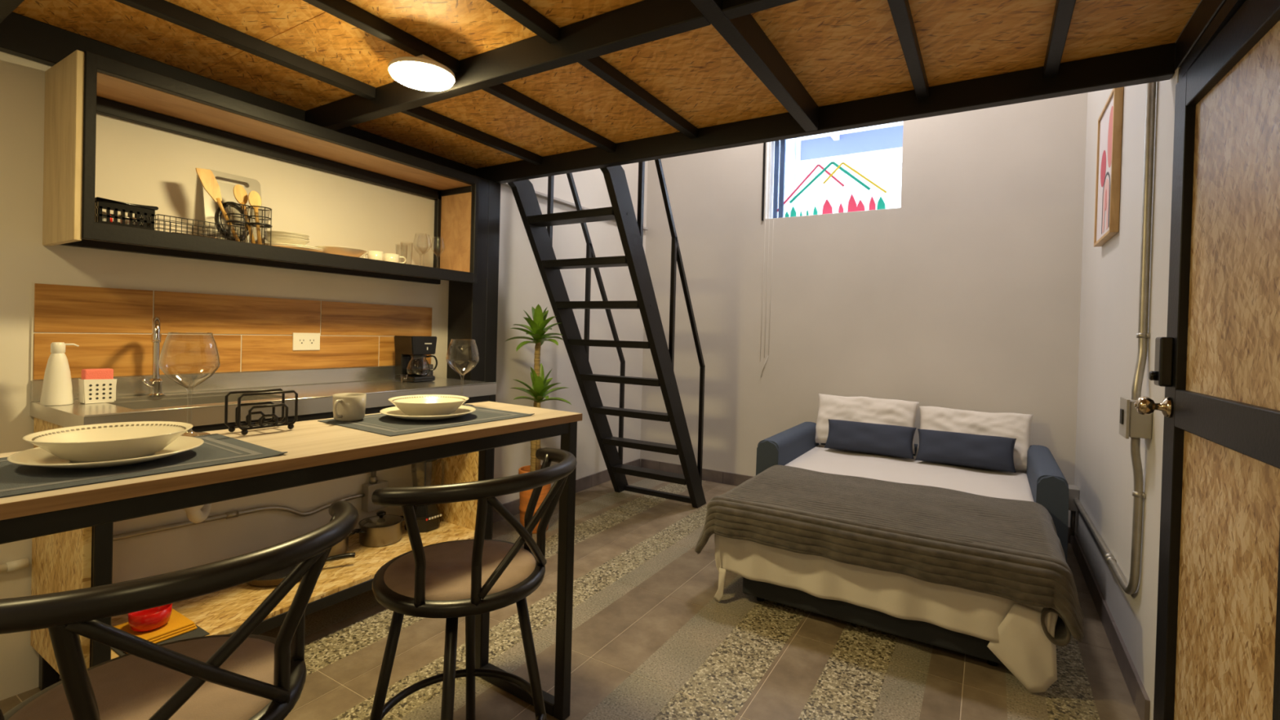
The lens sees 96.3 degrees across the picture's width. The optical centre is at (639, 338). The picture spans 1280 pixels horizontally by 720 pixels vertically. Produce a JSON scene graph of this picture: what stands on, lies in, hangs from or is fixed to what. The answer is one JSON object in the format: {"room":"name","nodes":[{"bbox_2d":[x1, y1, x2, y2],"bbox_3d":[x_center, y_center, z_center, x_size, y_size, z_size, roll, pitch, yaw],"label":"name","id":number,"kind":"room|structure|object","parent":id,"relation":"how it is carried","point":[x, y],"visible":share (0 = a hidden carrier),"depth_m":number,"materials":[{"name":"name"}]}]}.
{"room":"studio apartment","nodes":[
{"label":"studio apartment","id":0,"kind":"room"},
{"bbox_2d":[0,51,648,700],"bbox_3d":[-1.475,-0.966,2.677,0.150,4.200,5.621,2,1,31],"label":"wall","id":1,"kind":"structure","parent":0,"point":[135,163],"depth_m":2.40,"materials":[{"name":"paint"}]},
{"bbox_2d":[0,557,28,573],"bbox_3d":[-2.140,0.710,1.505,0.029,0.030,0.745,2,1,31],"label":"pipe","id":2,"kind":"object","parent":1,"relation":"attached to","point":[21,563],"visible":1,"depth_m":1.79,"materials":[{"name":"white plastic"}]},
{"bbox_2d":[30,282,432,380],"bbox_3d":[-1.535,-0.019,2.477,0.009,0.312,1.532,2,1,31],"label":"backsplash","id":3,"kind":"structure","parent":1,"relation":"attached to","point":[112,327],"depth_m":2.23,"materials":[{"name":"brown wood"}]},
{"bbox_2d":[292,333,319,350],"bbox_3d":[-1.482,0.013,2.550,0.007,0.077,0.118,2,1,31],"label":"wall outlet","id":4,"kind":"object","parent":3,"relation":"attached to","point":[301,341],"visible":1,"depth_m":2.55,"materials":[{"name":"white plastic"}]},
{"bbox_2d":[112,493,364,541],"bbox_3d":[-1.634,0.739,2.335,0.027,0.108,1.090,2,1,31],"label":"conduit","id":5,"kind":"object","parent":1,"relation":"attached to","point":[235,513],"visible":0.87,"depth_m":2.30,"materials":[{"name":"grey metal"}]},
{"bbox_2d":[42,49,479,284],"bbox_3d":[-1.379,-0.572,2.422,0.302,0.562,1.550,2,1,31],"label":"wall shelf","id":6,"kind":"object","parent":1,"relation":"attached to","point":[82,86],"visible":1,"depth_m":2.09,"materials":[{"name":"black paint"}]},
{"bbox_2d":[94,196,158,230],"bbox_3d":[-1.688,-0.394,1.859,0.155,0.083,0.154,2,1,31],"label":"basket","id":7,"kind":"object","parent":6,"relation":"on","point":[144,215],"visible":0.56,"depth_m":1.82,"materials":[{"name":"black plastic"}]},
{"bbox_2d":[102,211,106,221],"bbox_3d":[-1.694,-0.379,1.810,0.026,0.045,0.025,2,1,31],"label":"jar","id":8,"kind":"object","parent":7,"relation":"in","point":[104,219],"visible":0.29,"depth_m":1.80,"materials":[{"name":"white plastic"}]},
{"bbox_2d":[120,216,128,224],"bbox_3d":[-1.691,-0.380,1.886,0.026,0.045,0.025,2,1,31],"label":"jar","id":9,"kind":"object","parent":7,"relation":"in","point":[125,216],"visible":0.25,"depth_m":1.88,"materials":[{"name":"white plastic"}]},
{"bbox_2d":[132,217,136,225],"bbox_3d":[-1.680,-0.380,1.905,0.026,0.045,0.025,2,1,31],"label":"jar","id":10,"kind":"object","parent":7,"relation":"in","point":[134,223],"visible":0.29,"depth_m":1.90,"materials":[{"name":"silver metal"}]},
{"bbox_2d":[154,213,245,242],"bbox_3d":[-1.581,-0.383,2.040,0.138,0.060,0.262,2,1,31],"label":"wire tray","id":11,"kind":"object","parent":6,"relation":"on","point":[157,215],"visible":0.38,"depth_m":2.03,"materials":[{"name":"black metal"}]},
{"bbox_2d":[171,231,218,238],"bbox_3d":[-1.550,-0.361,2.002,0.024,0.006,0.137,2,1,31],"label":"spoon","id":12,"kind":"object","parent":11,"relation":"in","point":[171,232],"visible":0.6,"depth_m":2.00,"materials":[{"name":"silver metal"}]},
{"bbox_2d":[215,201,249,240],"bbox_3d":[-1.590,-0.458,2.245,0.044,0.158,0.122,2,1,31],"label":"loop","id":13,"kind":"object","parent":6,"relation":"on","point":[218,216],"visible":0.44,"depth_m":2.22,"materials":[{"name":"black metal"}]},
{"bbox_2d":[201,168,265,244],"bbox_3d":[-1.600,-0.503,2.264,0.064,0.296,0.205,2,1,31],"label":"cutting board","id":14,"kind":"object","parent":6,"relation":"on","point":[210,206],"visible":0.44,"depth_m":2.25,"materials":[{"name":"grey"}]},
{"bbox_2d":[225,203,251,242],"bbox_3d":[-1.513,-0.427,2.163,0.081,0.150,0.081,2,1,31],"label":"utensil holder","id":15,"kind":"object","parent":6,"relation":"on","point":[243,223],"visible":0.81,"depth_m":2.15,"materials":[{"name":"black metal"}]},
{"bbox_2d":[195,168,239,241],"bbox_3d":[-1.562,-0.490,2.127,0.140,0.263,0.024,1,1,-41],"label":"wooden spatula","id":16,"kind":"object","parent":15,"relation":"in","point":[206,177],"visible":0.88,"depth_m":2.11,"materials":[{"name":"brown wood"}]},
{"bbox_2d":[248,205,272,245],"bbox_3d":[-1.457,-0.426,2.199,0.081,0.150,0.081,2,1,31],"label":"utensil holder","id":17,"kind":"object","parent":6,"relation":"on","point":[253,224],"visible":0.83,"depth_m":2.18,"materials":[{"name":"black metal"}]},
{"bbox_2d":[232,184,255,243],"bbox_3d":[-1.506,-0.472,2.191,0.078,0.228,0.036,1,1,-17],"label":"wooden spoon","id":18,"kind":"object","parent":17,"relation":"in","point":[240,194],"visible":0.8,"depth_m":2.18,"materials":[{"name":"brown wood"}]},
{"bbox_2d":[248,191,262,244],"bbox_3d":[-1.465,-0.462,2.189,0.040,0.206,0.044,2,1,31],"label":"wooden spoon","id":19,"kind":"object","parent":17,"relation":"in","point":[254,198],"visible":0.87,"depth_m":2.19,"materials":[{"name":"brown wood"}]},
{"bbox_2d":[268,244,323,252],"bbox_3d":[-1.419,-0.359,2.340,0.226,0.015,0.226,2,1,31],"label":"dinner plate","id":20,"kind":"object","parent":6,"relation":"on","point":[281,246],"visible":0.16,"depth_m":2.27,"materials":[{"name":"beige ceramic"}]},
{"bbox_2d":[262,243,323,250],"bbox_3d":[-1.419,-0.365,2.340,0.226,0.015,0.226,2,1,31],"label":"dinner plate","id":21,"kind":"object","parent":20,"relation":"on","point":[262,243],"visible":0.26,"depth_m":2.25,"materials":[{"name":"beige ceramic"}]},
{"bbox_2d":[265,236,309,245],"bbox_3d":[-1.429,-0.384,2.322,0.160,0.032,0.160,2,1,31],"label":"soup bowl","id":22,"kind":"object","parent":21,"relation":"on","point":[273,239],"visible":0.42,"depth_m":2.27,"materials":[{"name":"beige ceramic"}]},
{"bbox_2d":[265,233,309,240],"bbox_3d":[-1.429,-0.395,2.322,0.160,0.032,0.160,2,1,31],"label":"soup bowl","id":23,"kind":"object","parent":22,"relation":"on","point":[266,234],"visible":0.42,"depth_m":2.26,"materials":[{"name":"beige ceramic"}]},
{"bbox_2d":[263,231,310,237],"bbox_3d":[-1.429,-0.406,2.322,0.160,0.032,0.160,2,1,31],"label":"soup bowl","id":24,"kind":"object","parent":23,"relation":"on","point":[268,232],"visible":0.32,"depth_m":2.26,"materials":[{"name":"beige ceramic"}]},
{"bbox_2d":[314,245,367,257],"bbox_3d":[-1.306,-0.368,2.505,0.210,0.040,0.210,2,1,31],"label":"serving bowl","id":25,"kind":"object","parent":6,"relation":"on","point":[348,251],"visible":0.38,"depth_m":2.44,"materials":[{"name":"brown wood"}]},
{"bbox_2d":[363,250,383,260],"bbox_3d":[-1.226,-0.374,2.643,0.095,0.052,0.068,2,1,31],"label":"coffee cup","id":26,"kind":"object","parent":6,"relation":"on","point":[374,255],"visible":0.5,"depth_m":2.61,"materials":[{"name":"beige ceramic"}]},
{"bbox_2d":[383,253,406,263],"bbox_3d":[-1.167,-0.372,2.714,0.072,0.050,0.095,2,1,31],"label":"coffee cup","id":27,"kind":"object","parent":6,"relation":"on","point":[387,256],"visible":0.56,"depth_m":2.68,"materials":[{"name":"beige ceramic"}]},
{"bbox_2d":[400,241,413,262],"bbox_3d":[-1.120,-0.406,2.751,0.058,0.111,0.058,2,1,31],"label":"glass tumbler","id":28,"kind":"object","parent":6,"relation":"on","point":[400,242],"visible":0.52,"depth_m":2.75,"materials":[{"name":"clear glass"}]},
{"bbox_2d":[413,232,427,253],"bbox_3d":[-1.119,-0.441,2.924,0.072,0.185,0.072,2,1,31],"label":"wine glass","id":29,"kind":"object","parent":6,"relation":"on","point":[415,233],"visible":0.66,"depth_m":2.91,"materials":[{"name":"clear glass"}]},
{"bbox_2d":[361,471,388,511],"bbox_3d":[-1.305,0.555,2.839,0.055,0.575,0.110,2,1,31],"label":"junction box","id":30,"kind":"object","parent":1,"relation":"attached to","point":[367,505],"visible":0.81,"depth_m":2.80,"materials":[{"name":"grey"}]},
{"bbox_2d":[493,458,640,523],"bbox_3d":[-0.499,1.098,4.229,0.012,0.095,1.907,2,1,31],"label":"baseboard","id":31,"kind":"structure","parent":1,"relation":"attached to","point":[588,482],"depth_m":4.35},
{"bbox_2d":[501,182,648,230],"bbox_3d":[-0.398,-0.958,4.263,0.035,0.020,1.751,2,1,31],"label":"trim","id":32,"kind":"structure","parent":1,"relation":"attached to","point":[537,193],"depth_m":3.98,"materials":[{"name":"grey"}]},
{"bbox_2d":[0,474,1140,719],"bbox_3d":[-0.162,1.218,1.861,3.461,0.080,6.021,2,1,31],"label":"floor","id":33,"kind":"structure","parent":0,"point":[651,639],"depth_m":2.13,"materials":[{"name":"beige tile"}]},
{"bbox_2d":[0,500,359,719],"bbox_3d":[-0.687,0.720,0.825,0.452,0.912,0.521,2,1,37],"label":"bar stool","id":34,"kind":"object","parent":33,"relation":"on","point":[240,675],"visible":1,"depth_m":0.78,"materials":[{"name":"black metal"}]},
{"bbox_2d":[29,364,497,690],"bbox_3d":[-1.343,0.642,2.361,0.494,0.999,1.540,2,1,31],"label":"countertop","id":35,"kind":"structure","parent":33,"relation":"on","point":[78,558],"depth_m":2.09,"materials":[{"name":"wood"}]},
{"bbox_2d":[40,342,79,405],"bbox_3d":[-1.810,0.107,1.783,0.075,0.193,0.075,1,1,-14],"label":"soap dispenser","id":36,"kind":"object","parent":35,"relation":"on","point":[57,388],"visible":1,"depth_m":1.77,"materials":[{"name":"white ceramic"}]},
{"bbox_2d":[78,378,116,404],"bbox_3d":[-1.748,0.166,1.849,0.051,0.077,0.080,2,1,31],"label":"sponge holder","id":37,"kind":"object","parent":35,"relation":"on","point":[103,390],"visible":1,"depth_m":1.83,"materials":[{"name":"white plastic"}]},
{"bbox_2d":[81,368,113,379],"bbox_3d":[-1.748,0.137,1.848,0.036,0.078,0.070,2,1,31],"label":"sponge","id":38,"kind":"object","parent":37,"relation":"in","point":[104,373],"visible":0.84,"depth_m":1.83,"materials":[{"name":"pink"}]},
{"bbox_2d":[142,316,165,396],"bbox_3d":[-1.691,0.064,1.991,0.059,0.283,0.171,1,1,-32],"label":"kitchen faucet","id":39,"kind":"object","parent":35,"relation":"on","point":[155,389],"visible":0.99,"depth_m":2.03,"materials":[{"name":"silver metal"}]},
{"bbox_2d":[111,625,209,656],"bbox_3d":[-1.530,0.950,1.820,0.205,0.004,0.202,2,1,31],"label":"mat","id":40,"kind":"object","parent":35,"relation":"on","point":[199,632],"visible":0.26,"depth_m":1.83,"materials":[{"name":"grey"}]},
{"bbox_2d":[113,608,197,653],"bbox_3d":[-1.574,0.934,1.848,0.190,0.024,0.180,2,1,31],"label":"folded cloth","id":41,"kind":"object","parent":40,"relation":"on","point":[178,624],"visible":0.41,"depth_m":1.83,"materials":[{"name":"orange"}]},
{"bbox_2d":[128,603,172,631],"bbox_3d":[-1.568,0.892,1.837,0.108,0.060,0.108,2,1,31],"label":"bowl","id":42,"kind":"object","parent":41,"relation":"on","point":[152,619],"visible":0.89,"depth_m":1.81,"materials":[{"name":"red ceramic"}]},
{"bbox_2d":[109,393,274,409],"bbox_3d":[-1.546,0.294,2.003,0.330,0.144,0.450,2,1,31],"label":"sink basin","id":43,"kind":"object","parent":35,"relation":"in","point":[175,400],"depth_m":2.08,"materials":[{"name":"silver metal"}]},
{"bbox_2d":[29,377,497,426],"bbox_3d":[-1.333,0.241,2.357,0.493,0.058,1.540,2,1,31],"label":"countertop","id":44,"kind":"structure","parent":35,"relation":"on","point":[70,415],"depth_m":2.04,"materials":[{"name":"metal"}]},
{"bbox_2d":[246,552,355,586],"bbox_3d":[-1.407,0.919,2.331,0.292,0.054,0.362,2,1,31],"label":"frying pan","id":45,"kind":"object","parent":35,"relation":"on","point":[274,579],"visible":0.34,"depth_m":2.26,"materials":[{"name":"brown"}]},
{"bbox_2d":[327,529,355,557],"bbox_3d":[-1.378,0.887,2.541,0.206,0.122,0.164,1,1,-24],"label":"cooking pot","id":46,"kind":"object","parent":35,"relation":"on","point":[341,548],"visible":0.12,"depth_m":2.51,"materials":[{"name":"silver metal"}]},
{"bbox_2d":[353,510,404,546],"bbox_3d":[-1.220,0.882,2.703,0.222,0.137,0.192,1,1,-20],"label":"cooking pot","id":47,"kind":"object","parent":35,"relation":"on","point":[381,530],"visible":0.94,"depth_m":2.65,"materials":[{"name":"silver metal"}]},
{"bbox_2d":[394,335,437,382],"bbox_3d":[-1.115,0.099,2.864,0.158,0.223,0.160,2,1,31],"label":"coffee maker","id":48,"kind":"object","parent":35,"relation":"on","point":[410,350],"visible":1,"depth_m":2.82,"materials":[{"name":"black plastic"}]},
{"bbox_2d":[404,459,444,532],"bbox_3d":[-1.085,0.764,2.905,0.165,0.378,0.188,2,1,31],"label":"blender","id":49,"kind":"object","parent":35,"relation":"on","point":[428,516],"visible":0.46,"depth_m":2.84,"materials":[{"name":"black plastic"}]},
{"bbox_2d":[412,459,444,485],"bbox_3d":[-1.081,0.701,2.912,0.132,0.253,0.173,2,1,31],"label":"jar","id":50,"kind":"object","parent":49,"relation":"on","point":[433,460],"depth_m":2.91,"materials":[{"name":"clear glass"}]},
{"bbox_2d":[0,401,582,719],"bbox_3d":[-0.899,0.693,1.134,0.429,0.945,1.880,2,1,34],"label":"bar table","id":51,"kind":"object","parent":33,"relation":"on","point":[317,451],"visible":0.66,"depth_m":1.22,"materials":[{"name":"brown wood"}]},
{"bbox_2d":[0,433,287,497],"bbox_3d":[-0.949,0.217,1.018,0.328,0.005,0.456,2,1,34],"label":"placemat","id":52,"kind":"object","parent":51,"relation":"on","point":[216,449],"visible":0.52,"depth_m":0.97,"materials":[{"name":"grey fabric"}]},
{"bbox_2d":[7,435,204,468],"bbox_3d":[-0.945,0.206,1.031,0.258,0.019,0.258,2,1,31],"label":"dinner plate","id":53,"kind":"object","parent":52,"relation":"on","point":[37,456],"visible":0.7,"depth_m":0.98,"materials":[{"name":"beige ceramic"}]},
{"bbox_2d":[22,421,193,462],"bbox_3d":[-0.945,0.189,1.031,0.224,0.046,0.224,2,1,31],"label":"soup bowl","id":54,"kind":"object","parent":53,"relation":"on","point":[106,442],"visible":0.96,"depth_m":1.01,"materials":[{"name":"beige ceramic"}]},
{"bbox_2d":[158,332,220,436],"bbox_3d":[-0.998,0.101,1.272,0.108,0.228,0.108,2,1,31],"label":"wine glass","id":55,"kind":"object","parent":51,"relation":"on","point":[189,433],"visible":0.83,"depth_m":1.28,"materials":[{"name":"clear glass"}]},
{"bbox_2d":[158,332,220,388],"bbox_3d":[-0.997,0.048,1.272,0.108,0.123,0.108,2,1,31],"label":"bowl","id":56,"kind":"object","parent":55,"relation":"on","point":[162,350],"depth_m":1.27,"materials":[{"name":"clear glass"}]},
{"bbox_2d":[224,388,297,435],"bbox_3d":[-0.889,0.170,1.351,0.073,0.094,0.130,2,1,31],"label":"napkin holder","id":57,"kind":"object","parent":51,"relation":"on","point":[261,422],"visible":1,"depth_m":1.34,"materials":[{"name":"black metal"}]},
{"bbox_2d":[317,406,533,436],"bbox_3d":[-0.582,0.221,1.612,0.328,0.005,0.468,2,1,34],"label":"placemat","id":58,"kind":"object","parent":51,"relation":"on","point":[380,424],"visible":0.66,"depth_m":1.52,"materials":[{"name":"grey fabric"}]},
{"bbox_2d":[333,392,366,422],"bbox_3d":[-0.780,0.183,1.519,0.080,0.068,0.103,2,1,31],"label":"coffee mug","id":59,"kind":"object","parent":58,"relation":"on","point":[347,406],"visible":1,"depth_m":1.50,"materials":[{"name":"grey ceramic"}]},
{"bbox_2d":[379,404,475,420],"bbox_3d":[-0.593,0.209,1.615,0.254,0.019,0.254,2,1,31],"label":"dinner plate","id":60,"kind":"object","parent":58,"relation":"on","point":[394,411],"visible":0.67,"depth_m":1.56,"materials":[{"name":"beige ceramic"}]},
{"bbox_2d":[387,394,469,416],"bbox_3d":[-0.593,0.192,1.615,0.214,0.046,0.214,2,1,31],"label":"soup bowl","id":61,"kind":"object","parent":60,"relation":"on","point":[423,405],"visible":0.94,"depth_m":1.57,"materials":[{"name":"beige ceramic"}]},
{"bbox_2d":[445,338,479,406],"bbox_3d":[-0.574,0.110,1.853,0.102,0.215,0.102,2,1,31],"label":"wine glass","id":62,"kind":"object","parent":58,"relation":"on","point":[468,405],"visible":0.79,"depth_m":1.85,"materials":[{"name":"clear glass"}]},
{"bbox_2d":[445,338,479,375],"bbox_3d":[-0.572,0.060,1.853,0.102,0.115,0.102,2,1,31],"label":"bowl","id":63,"kind":"object","parent":62,"relation":"on","point":[451,339],"depth_m":1.84,"materials":[{"name":"clear glass"}]},
{"bbox_2d":[369,447,577,719],"bbox_3d":[-0.390,0.723,1.317,0.452,0.912,0.521,2,1,31],"label":"bar stool","id":64,"kind":"object","parent":33,"relation":"on","point":[451,580],"visible":1,"depth_m":1.23,"materials":[{"name":"metal"}]},
{"bbox_2d":[506,303,571,533],"bbox_3d":[-0.613,0.473,3.443,0.358,1.354,0.350,1,1,-39],"label":"dracaena","id":65,"kind":"object","parent":33,"relation":"on","point":[540,385],"visible":0.73,"depth_m":3.41,"materials":[{"name":"plant"}]},
{"bbox_2d":[518,465,551,533],"bbox_3d":[-0.633,0.966,3.457,0.202,0.366,0.202,2,1,31],"label":"pot","id":66,"kind":"object","parent":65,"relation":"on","point":[525,495],"depth_m":3.39,"materials":[{"name":"ceramic"}]},
{"bbox_2d":[507,159,706,508],"bbox_3d":[-0.135,-0.293,3.666,0.693,2.906,1.352,2,1,31],"label":"ladder","id":67,"kind":"object","parent":33,"relation":"on","point":[630,228],"visible":0.94,"depth_m":3.59,"materials":[{"name":"black metal"}]},
{"bbox_2d":[0,0,1226,525],"bbox_3d":[-0.434,0.106,1.308,3.110,2.140,2.980,2,1,31],"label":"mezzanine","id":68,"kind":"object","parent":33,"relation":"on","point":[540,88],"visible":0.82,"depth_m":1.91,"materials":[{"name":"black paint"}]},
{"bbox_2d":[387,54,455,91],"bbox_3d":[-0.722,-0.889,1.904,0.208,0.065,0.208,2,1,31],"label":"ceiling lamp","id":69,"kind":"object","parent":68,"relation":"attached to","point":[422,73],"visible":1,"depth_m":1.86,"materials":[{"name":"white plastic"}]},
{"bbox_2d":[742,422,1068,666],"bbox_3d":[1.384,0.905,3.101,1.464,0.600,1.855,2,1,31],"label":"bed","id":70,"kind":"object","parent":33,"relation":"on","point":[1049,486],"visible":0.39,"depth_m":2.57,"materials":[{"name":"blue"}]},
{"bbox_2d":[713,444,1057,693],"bbox_3d":[1.318,0.977,2.993,1.272,0.449,1.750,2,1,31],"label":"sheet","id":71,"kind":"object","parent":70,"relation":"on","point":[1014,630],"visible":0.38,"depth_m":2.31,"materials":[{"name":"white fabric"}]},
{"bbox_2d":[815,393,919,453],"bbox_3d":[1.512,0.565,3.877,0.655,0.340,0.238,2,1,31],"label":"bed pillow","id":72,"kind":"object","parent":71,"relation":"on","point":[857,409],"visible":0.56,"depth_m":3.86,"materials":[{"name":"beige fabric"}]},
{"bbox_2d":[823,419,916,458],"bbox_3d":[1.486,0.646,3.724,0.545,0.194,0.164,2,1,31],"label":"bolster cushion","id":73,"kind":"object","parent":71,"relation":"on","point":[895,441],"visible":1,"depth_m":3.67,"materials":[{"name":"blue fabric"}]},
{"bbox_2d":[694,465,1084,646],"bbox_3d":[1.062,0.868,2.579,1.413,0.294,0.887,2,1,31],"label":"blanket","id":74,"kind":"object","parent":71,"relation":"on","point":[1011,549],"visible":1,"depth_m":2.29,"materials":[{"name":"grey fabric"}]},
{"bbox_2d":[915,428,1016,472],"bbox_3d":[1.941,0.664,3.433,0.520,0.194,0.165,2,1,31],"label":"bolster cushion","id":75,"kind":"object","parent":71,"relation":"on","point":[975,451],"visible":1,"depth_m":3.38,"materials":[{"name":"blue fabric"}]},
{"bbox_2d":[915,405,1033,470],"bbox_3d":[2.053,0.603,3.543,0.620,0.321,0.232,2,1,31],"label":"bed pillow","id":76,"kind":"object","parent":71,"relation":"on","point":[1012,425],"visible":0.5,"depth_m":3.49,"materials":[{"name":"beige fabric"}]},
{"bbox_2d":[640,92,1087,527],"bbox_3d":[1.411,-0.907,4.324,3.361,4.200,0.200,2,1,31],"label":"wall","id":77,"kind":"structure","parent":0,"point":[966,294],"depth_m":3.97,"materials":[{"name":"paint"}]},
{"bbox_2d":[761,139,900,221],"bbox_3d":[1.424,-1.286,4.282,0.995,0.760,0.162,2,1,31],"label":"window","id":78,"kind":"structure","parent":77,"relation":"in","point":[777,161],"depth_m":4.48,"materials":[{"name":"white"}]},
{"bbox_2d":[760,219,773,376],"bbox_3d":[0.982,-0.309,4.456,0.078,1.220,0.008,2,1,31],"label":"blind cord","id":79,"kind":"object","parent":78,"relation":"hanging from","point":[773,220],"visible":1,"depth_m":4.46,"materials":[{"name":"beige plastic"}]},
{"bbox_2d":[640,458,1070,542],"bbox_3d":[1.304,1.145,4.253,3.032,0.095,0.012,2,1,31],"label":"baseboard","id":80,"kind":"structure","parent":77,"relation":"attached to","point":[720,477],"depth_m":4.69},
{"bbox_2d":[1074,0,1202,719],"bbox_3d":[1.965,-0.871,2.180,0.120,4.200,2.881,2,1,31],"label":"wall","id":81,"kind":"structure","parent":0,"point":[1104,478],"depth_m":2.28,"materials":[{"name":"paint"}]},
{"bbox_2d":[1068,484,1079,536],"bbox_3d":[2.305,0.904,3.005,0.059,0.304,0.426,2,1,31],"label":"outlet","id":82,"kind":"object","parent":81,"relation":"attached to","point":[1073,491],"visible":0.64,"depth_m":3.03,"materials":[{"name":"grey plastic"}]},
{"bbox_2d":[1093,86,1124,246],"bbox_3d":[2.156,-0.770,2.645,0.031,0.630,0.445,2,1,31],"label":"picture frame","id":83,"kind":"object","parent":81,"relation":"attached to","point":[1109,134],"visible":0.96,"depth_m":2.57,"materials":[{"name":"brown wood"}]},
{"bbox_2d":[1096,95,1113,241],"bbox_3d":[2.151,-0.771,2.648,0.004,0.602,0.417,2,1,31],"label":"print","id":84,"kind":"object","parent":83,"relation":"attached to","point":[1104,158],"depth_m":2.64,"materials":[{"name":"white"}]},
{"bbox_2d":[1070,533,1150,719],"bbox_3d":[2.092,1.181,2.623,0.012,0.095,1.947,2,1,31],"label":"baseboard","id":85,"kind":"structure","parent":81,"relation":"attached to","point":[1140,699],"depth_m":2.22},
{"bbox_2d":[1073,81,1156,594],"bbox_3d":[2.108,-0.872,2.571,0.046,3.598,1.583,2,1,31],"label":"pipe","id":86,"kind":"object","parent":81,"relation":"attached to","point":[1138,493],"visible":0.95,"depth_m":1.94,"materials":[{"name":"grey metal"}]},
{"bbox_2d":[1119,396,1152,439],"bbox_3d":[1.658,0.266,1.924,0.072,0.130,0.118,2,1,31],"label":"switch box","id":87,"kind":"object","parent":81,"relation":"attached to","point":[1132,424],"visible":0.89,"depth_m":1.88,"materials":[{"name":"grey plastic"}]},
{"bbox_2d":[1120,408,1124,424],"bbox_3d":[1.629,0.263,1.941,0.005,0.050,0.030,2,1,31],"label":"switch","id":88,"kind":"object","parent":87,"relation":"attached to","point":[1122,411],"depth_m":1.93,"materials":[{"name":"grey plastic"}]},
{"bbox_2d":[1133,0,1279,719],"bbox_3d":[1.357,0.207,1.332,0.193,2.030,0.930,2,1,31],"label":"door","id":89,"kind":"structure","parent":81,"relation":"in","point":[1217,363],"depth_m":1.39,"materials":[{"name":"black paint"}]},
{"bbox_3d":[1.785,1.229,6.824,12.000,0.100,4.479,2,1,31],"label":"floor","id":90,"kind":"structure","parent":0,"visible":0},
{"bbox_2d":[777,120,903,217],"bbox_3d":[1.595,-0.777,6.887,7.500,3.900,0.790,2,1,31],"label":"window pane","id":91,"kind":"object","parent":90,"relation":"on","point":[875,152],"visible":0.19,"depth_m":6.63,"materials":[{"name":"white"}]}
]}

